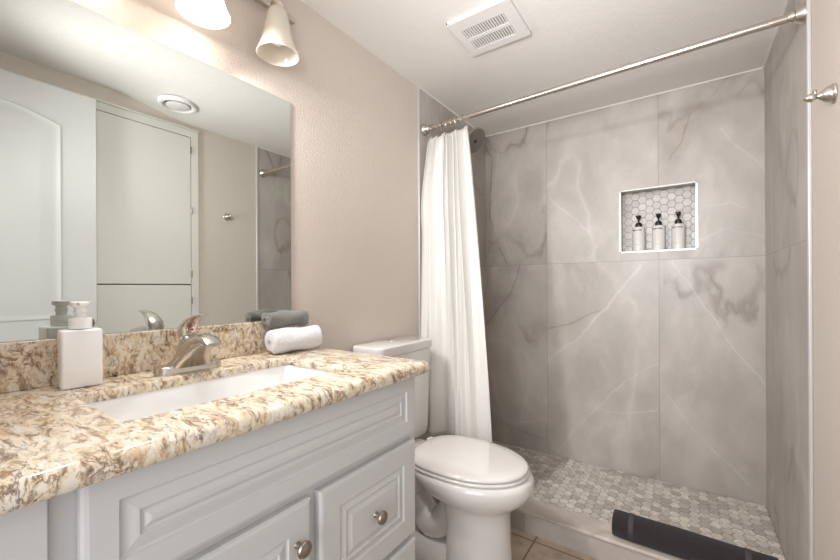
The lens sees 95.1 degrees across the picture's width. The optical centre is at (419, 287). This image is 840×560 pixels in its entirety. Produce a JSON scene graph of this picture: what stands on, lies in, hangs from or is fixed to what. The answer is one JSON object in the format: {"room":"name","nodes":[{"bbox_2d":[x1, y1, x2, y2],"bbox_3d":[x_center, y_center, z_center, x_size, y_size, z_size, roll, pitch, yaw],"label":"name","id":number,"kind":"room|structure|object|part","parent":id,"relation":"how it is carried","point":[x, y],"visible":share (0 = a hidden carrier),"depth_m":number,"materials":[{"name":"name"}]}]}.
{"room":"bathroom","nodes":[
{"label":"bathroom","id":0,"kind":"room"},
{"bbox_2d":[0,0,485,439],"bbox_3d":[-0.322,0.009,1.664,0.106,2.178,2.810,0,0,35],"label":"wall","id":1,"kind":"structure","parent":0,"point":[354,122],"depth_m":1.58,"materials":[{"name":"paint"}]},
{"bbox_2d":[0,0,290,341],"bbox_3d":[-0.738,-0.274,0.976,0.005,0.772,0.966,0,0,35],"label":"mirror","id":2,"kind":"object","parent":1,"relation":"attached to","point":[144,181],"visible":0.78,"depth_m":0.97,"materials":[{"name":"clear glass"}]},
{"bbox_2d":[0,321,308,393],"bbox_3d":[-0.715,0.164,0.989,0.023,0.102,1.042,0,0,35],"label":"backsplash","id":3,"kind":"structure","parent":1,"relation":"attached to","point":[28,364],"depth_m":0.95,"materials":[{"name":"stone"}]},
{"bbox_2d":[175,0,230,28],"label":"vanity light","id":4,"kind":"object","parent":1,"relation":"attached to","point":[210,14],"depth_m":1.09,"materials":[{"name":"white glass"}]},
{"bbox_3d":[-0.591,-0.822,1.048,0.132,0.148,0.132,0,0,35],"label":"lamp shade","id":5,"kind":"part","parent":4,"relation":"part of","materials":[{"name":"beige glass"}]},
{"bbox_3d":[-0.591,-0.834,1.048,0.058,0.104,0.058,0,0,35],"label":"bulb","id":6,"kind":"part","parent":4,"relation":"part of","materials":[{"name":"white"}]},
{"bbox_2d":[255,0,298,66],"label":"vanity light","id":7,"kind":"object","parent":1,"relation":"attached to","point":[275,46],"depth_m":1.22,"materials":[{"name":"white glass"}]},
{"bbox_2d":[270,0,284,8],"bbox_3d":[-0.459,-0.906,1.239,0.044,0.032,0.044,0,0,35],"label":"socket","id":8,"kind":"object","parent":7,"relation":"attached to","point":[274,4],"depth_m":1.22,"materials":[{"name":"silver metal"}]},
{"bbox_3d":[-0.459,-0.823,1.239,0.132,0.148,0.132,0,0,35],"label":"lamp shade","id":9,"kind":"part","parent":7,"relation":"part of","materials":[{"name":"white glass"}]},
{"bbox_2d":[417,87,421,438],"bbox_3d":[-0.002,0.018,2.034,0.011,2.157,0.009,0,0,35],"label":"trim","id":10,"kind":"structure","parent":1,"relation":"attached to","point":[418,88],"depth_m":2.03,"materials":[{"name":"tile"}]},
{"bbox_2d":[455,127,484,153],"bbox_3d":[0.298,-0.899,2.319,0.177,0.170,0.160,0,0,35],"label":"shower","id":11,"kind":"object","parent":1,"relation":"attached to","point":[476,135],"visible":0.58,"depth_m":2.29,"materials":[{"name":"silver metal"}]},
{"bbox_2d":[421,2,805,135],"bbox_3d":[0.627,-0.864,1.650,1.475,0.085,0.062,0,0,35],"label":"shower rod","id":12,"kind":"object","parent":1,"relation":"attached to","point":[798,16],"visible":0.98,"depth_m":1.46,"materials":[{"name":"silver metal"}]},
{"bbox_3d":[0.310,-0.856,1.869,0.680,0.034,0.023,0,0,35],"label":"rod","id":13,"kind":"part","parent":12,"relation":"part of","materials":[{"name":"silver metal"}]},
{"bbox_3d":[0.900,-0.870,1.461,0.775,0.038,0.026,0,0,35],"label":"telescoping rod","id":14,"kind":"part","parent":12,"relation":"part of","materials":[{"name":"silver metal"}]},
{"label":"curtain ring","id":15,"kind":"object","parent":12,"relation":"hanging from","visible":0},
{"bbox_2d":[420,125,491,441],"bbox_3d":[0.176,-0.034,1.927,0.409,1.588,0.170,0,0,35],"label":"shower curtain","id":16,"kind":"object","parent":15,"relation":"hanging from","point":[452,314],"visible":0.91,"depth_m":1.92,"materials":[{"name":"fabric"}]},
{"bbox_2d":[301,0,785,135],"bbox_3d":[0.299,-1.139,1.181,1.687,0.150,2.890,0,0,35],"label":"ceiling","id":17,"kind":"structure","parent":0,"point":[569,40],"depth_m":1.71,"materials":[{"name":"paint"}]},
{"bbox_2d":[446,0,530,55],"bbox_3d":[0.283,-1.055,1.567,0.264,0.016,0.244,0,0,35],"label":"ceiling vent","id":18,"kind":"object","parent":17,"relation":"in","point":[492,21],"visible":1,"depth_m":1.55,"materials":[{"name":"plastic"}]},
{"bbox_2d":[435,441,785,559],"bbox_3d":[0.027,1.133,0.770,1.687,0.125,3.690,0,0,35],"label":"floor","id":19,"kind":"structure","parent":0,"point":[590,490],"depth_m":1.88,"materials":[{"name":"tile"}]},
{"bbox_2d":[0,377,414,559],"bbox_3d":[-0.498,0.674,0.831,0.552,0.848,1.015,0,0,35],"label":"vanity cabinet","id":20,"kind":"object","parent":19,"relation":"on","point":[336,481],"visible":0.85,"depth_m":0.71,"materials":[{"name":"white paint"}]},
{"bbox_2d":[0,348,429,514],"bbox_3d":[-0.493,0.232,0.838,0.560,0.036,1.045,0,0,35],"label":"countertop","id":21,"kind":"structure","parent":20,"relation":"on","point":[54,443],"depth_m":0.63,"materials":[{"name":"stone"}]},
{"bbox_2d":[57,301,102,389],"bbox_3d":[-0.740,0.122,0.837,0.057,0.184,0.069,0,0,41],"label":"soap dispenser","id":22,"kind":"object","parent":21,"relation":"on","point":[80,346],"visible":1,"depth_m":0.82,"materials":[{"name":"white plastic"}]},
{"bbox_2d":[153,314,221,376],"bbox_3d":[-0.555,0.139,0.961,0.157,0.148,0.158,0,0,35],"label":"faucet","id":23,"kind":"object","parent":21,"relation":"on","point":[193,353],"visible":1,"depth_m":0.95,"materials":[{"name":"silver metal"}]},
{"bbox_3d":[-0.595,0.204,0.989,0.052,0.020,0.158,0,0,35],"label":"plate","id":24,"kind":"part","parent":23,"relation":"part of","materials":[{"name":"silver metal"}]},
{"bbox_3d":[-0.572,0.098,0.973,0.116,0.066,0.043,0,0,35],"label":"lever","id":25,"kind":"part","parent":23,"relation":"part of","materials":[{"name":"silver metal"}]},
{"bbox_3d":[-0.552,0.150,0.959,0.151,0.074,0.060,0,0,35],"label":"spout","id":26,"kind":"part","parent":23,"relation":"part of","materials":[{"name":"silver metal"}]},
{"bbox_2d":[89,365,329,419],"bbox_3d":[-0.434,0.310,0.891,0.320,0.150,0.559,0,0,35],"label":"sink","id":27,"kind":"object","parent":21,"relation":"in","point":[142,405],"visible":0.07,"depth_m":0.95,"materials":[{"name":"ceramic"}]},
{"bbox_2d":[265,325,322,353],"bbox_3d":[-0.419,0.171,1.283,0.077,0.078,0.178,0,0,41],"label":"rolled towel","id":28,"kind":"object","parent":21,"relation":"on","point":[281,340],"visible":1,"depth_m":1.25,"materials":[{"name":"white fabric"}]},
{"bbox_2d":[261,310,308,327],"bbox_3d":[-0.450,0.105,1.293,0.056,0.057,0.156,0,0,35],"label":"rolled towel","id":29,"kind":"object","parent":28,"relation":"on","point":[279,319],"visible":1,"depth_m":1.26,"materials":[{"name":"grey fabric"}]},
{"bbox_3d":[-0.336,0.709,0.650,0.020,0.547,0.368,0,0,35],"label":"door","id":30,"kind":"part","parent":20,"relation":"part of","materials":[{"name":"white paint"}]},
{"bbox_3d":[-0.233,0.514,0.758,0.031,0.033,0.033,0,0,35],"label":"knob","id":31,"kind":"part","parent":20,"relation":"part of","materials":[{"name":"silver metal"}]},
{"bbox_3d":[-0.119,0.568,0.965,0.020,0.266,0.349,0,0,35],"label":"drawer","id":32,"kind":"part","parent":20,"relation":"part of","materials":[{"name":"white paint"}]},
{"bbox_3d":[-0.099,0.568,0.951,0.031,0.033,0.033,0,0,35],"label":"knob","id":33,"kind":"part","parent":20,"relation":"part of","materials":[{"name":"silver metal"}]},
{"bbox_3d":[-0.118,0.850,0.965,0.020,0.264,0.349,0,0,35],"label":"drawer","id":34,"kind":"part","parent":20,"relation":"part of","materials":[{"name":"white paint"}]},
{"bbox_2d":[353,336,533,559],"bbox_3d":[0.110,0.665,1.562,0.702,0.859,0.396,0,0,35],"label":"toilet","id":35,"kind":"object","parent":19,"relation":"on","point":[477,484],"visible":0.7,"depth_m":1.43,"materials":[{"name":"ceramic"}]},
{"bbox_3d":[-0.113,0.263,1.715,0.166,0.043,0.396,0,0,35],"label":"tank lid","id":36,"kind":"part","parent":35,"relation":"part of","materials":[{"name":"ceramic"}]},
{"bbox_3d":[-0.112,0.489,1.716,0.152,0.406,0.380,0,0,35],"label":"tank","id":37,"kind":"part","parent":35,"relation":"part of","materials":[{"name":"ceramic"}]},
{"bbox_3d":[0.193,0.663,1.505,0.460,0.023,0.355,0,0,35],"label":"lid","id":38,"kind":"part","parent":35,"relation":"part of","materials":[{"name":"ceramic"}]},
{"bbox_3d":[0.193,0.683,1.505,0.465,0.014,0.360,0,0,35],"label":"seat","id":39,"kind":"part","parent":35,"relation":"part of","materials":[{"name":"plastic"}]},
{"bbox_3d":[0.197,0.892,1.503,0.494,0.403,0.372,0,0,35],"label":"bowl","id":40,"kind":"part","parent":35,"relation":"part of","materials":[{"name":"ceramic"}]},
{"bbox_2d":[434,497,685,559],"bbox_3d":[0.641,1.043,1.659,1.487,0.099,0.120,0,0,35],"label":"shower curb","id":41,"kind":"object","parent":19,"relation":"on","point":[590,536],"visible":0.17,"depth_m":1.60,"materials":[{"name":"stone"}]},
{"bbox_2d":[612,509,778,559],"bbox_3d":[0.983,0.943,1.409,0.492,0.092,0.094,0,0,36],"label":"bath mat","id":42,"kind":"object","parent":41,"relation":"on","point":[679,542],"visible":1,"depth_m":1.40,"materials":[{"name":"black fabric"}]},
{"bbox_2d":[485,68,766,505],"bbox_3d":[1.114,0.001,2.349,1.687,2.178,0.150,0,0,35],"label":"wall","id":43,"kind":"structure","parent":0,"point":[652,365],"depth_m":2.18,"materials":[{"name":"tile"}]},
{"bbox_2d":[420,0,788,136],"bbox_3d":[0.833,-1.069,1.950,1.477,0.015,0.818,0,0,35],"label":"trim","id":44,"kind":"structure","parent":43,"relation":"attached to","point":[786,3],"depth_m":2.09,"materials":[{"name":"paint"}]},
{"bbox_2d":[632,215,644,250],"bbox_3d":[1.259,-0.310,2.211,0.067,0.208,0.065,0,0,-41],"label":"pump bottle","id":45,"kind":"object","parent":43,"relation":"in","point":[638,232],"visible":0.99,"depth_m":2.19,"materials":[{"name":"plastic"}]},
{"bbox_2d":[619,181,697,252],"bbox_3d":[1.310,-0.378,2.125,0.371,0.359,0.016,0,0,35],"label":"shower niche","id":46,"kind":"object","parent":43,"relation":"attached to","point":[695,182],"depth_m":2.10,"materials":[{"name":"tile"}]},
{"bbox_2d":[652,213,664,249],"bbox_3d":[1.339,-0.311,2.155,0.067,0.208,0.065,0,0,-41],"label":"pump bottle","id":47,"kind":"object","parent":43,"relation":"in","point":[658,231],"visible":0.99,"depth_m":2.13,"materials":[{"name":"plastic"}]},
{"bbox_2d":[671,211,685,248],"bbox_3d":[1.415,-0.311,2.103,0.067,0.208,0.065,0,0,-41],"label":"pump bottle","id":48,"kind":"object","parent":43,"relation":"in","point":[678,230],"visible":0.98,"depth_m":2.08,"materials":[{"name":"plastic"}]},
{"bbox_2d":[764,0,839,559],"bbox_3d":[0.979,-0.028,0.764,0.104,2.238,2.810,0,0,35],"label":"wall","id":49,"kind":"structure","parent":0,"point":[785,67],"depth_m":1.29,"materials":[{"name":"tile"}]},
{"bbox_2d":[806,0,813,559],"bbox_3d":[1.211,0.011,1.192,0.010,2.157,0.015,0,0,35],"label":"trim","id":50,"kind":"structure","parent":49,"relation":"attached to","point":[808,2],"depth_m":1.19,"materials":[{"name":"tile"}]},
{"bbox_2d":[803,83,837,103],"bbox_3d":[1.057,-0.506,1.018,0.060,0.051,0.051,0,0,35],"label":"robe hook","id":51,"kind":"object","parent":49,"relation":"attached to","point":[829,94],"visible":1,"depth_m":1.00,"materials":[{"name":"silver metal"}]}
]}

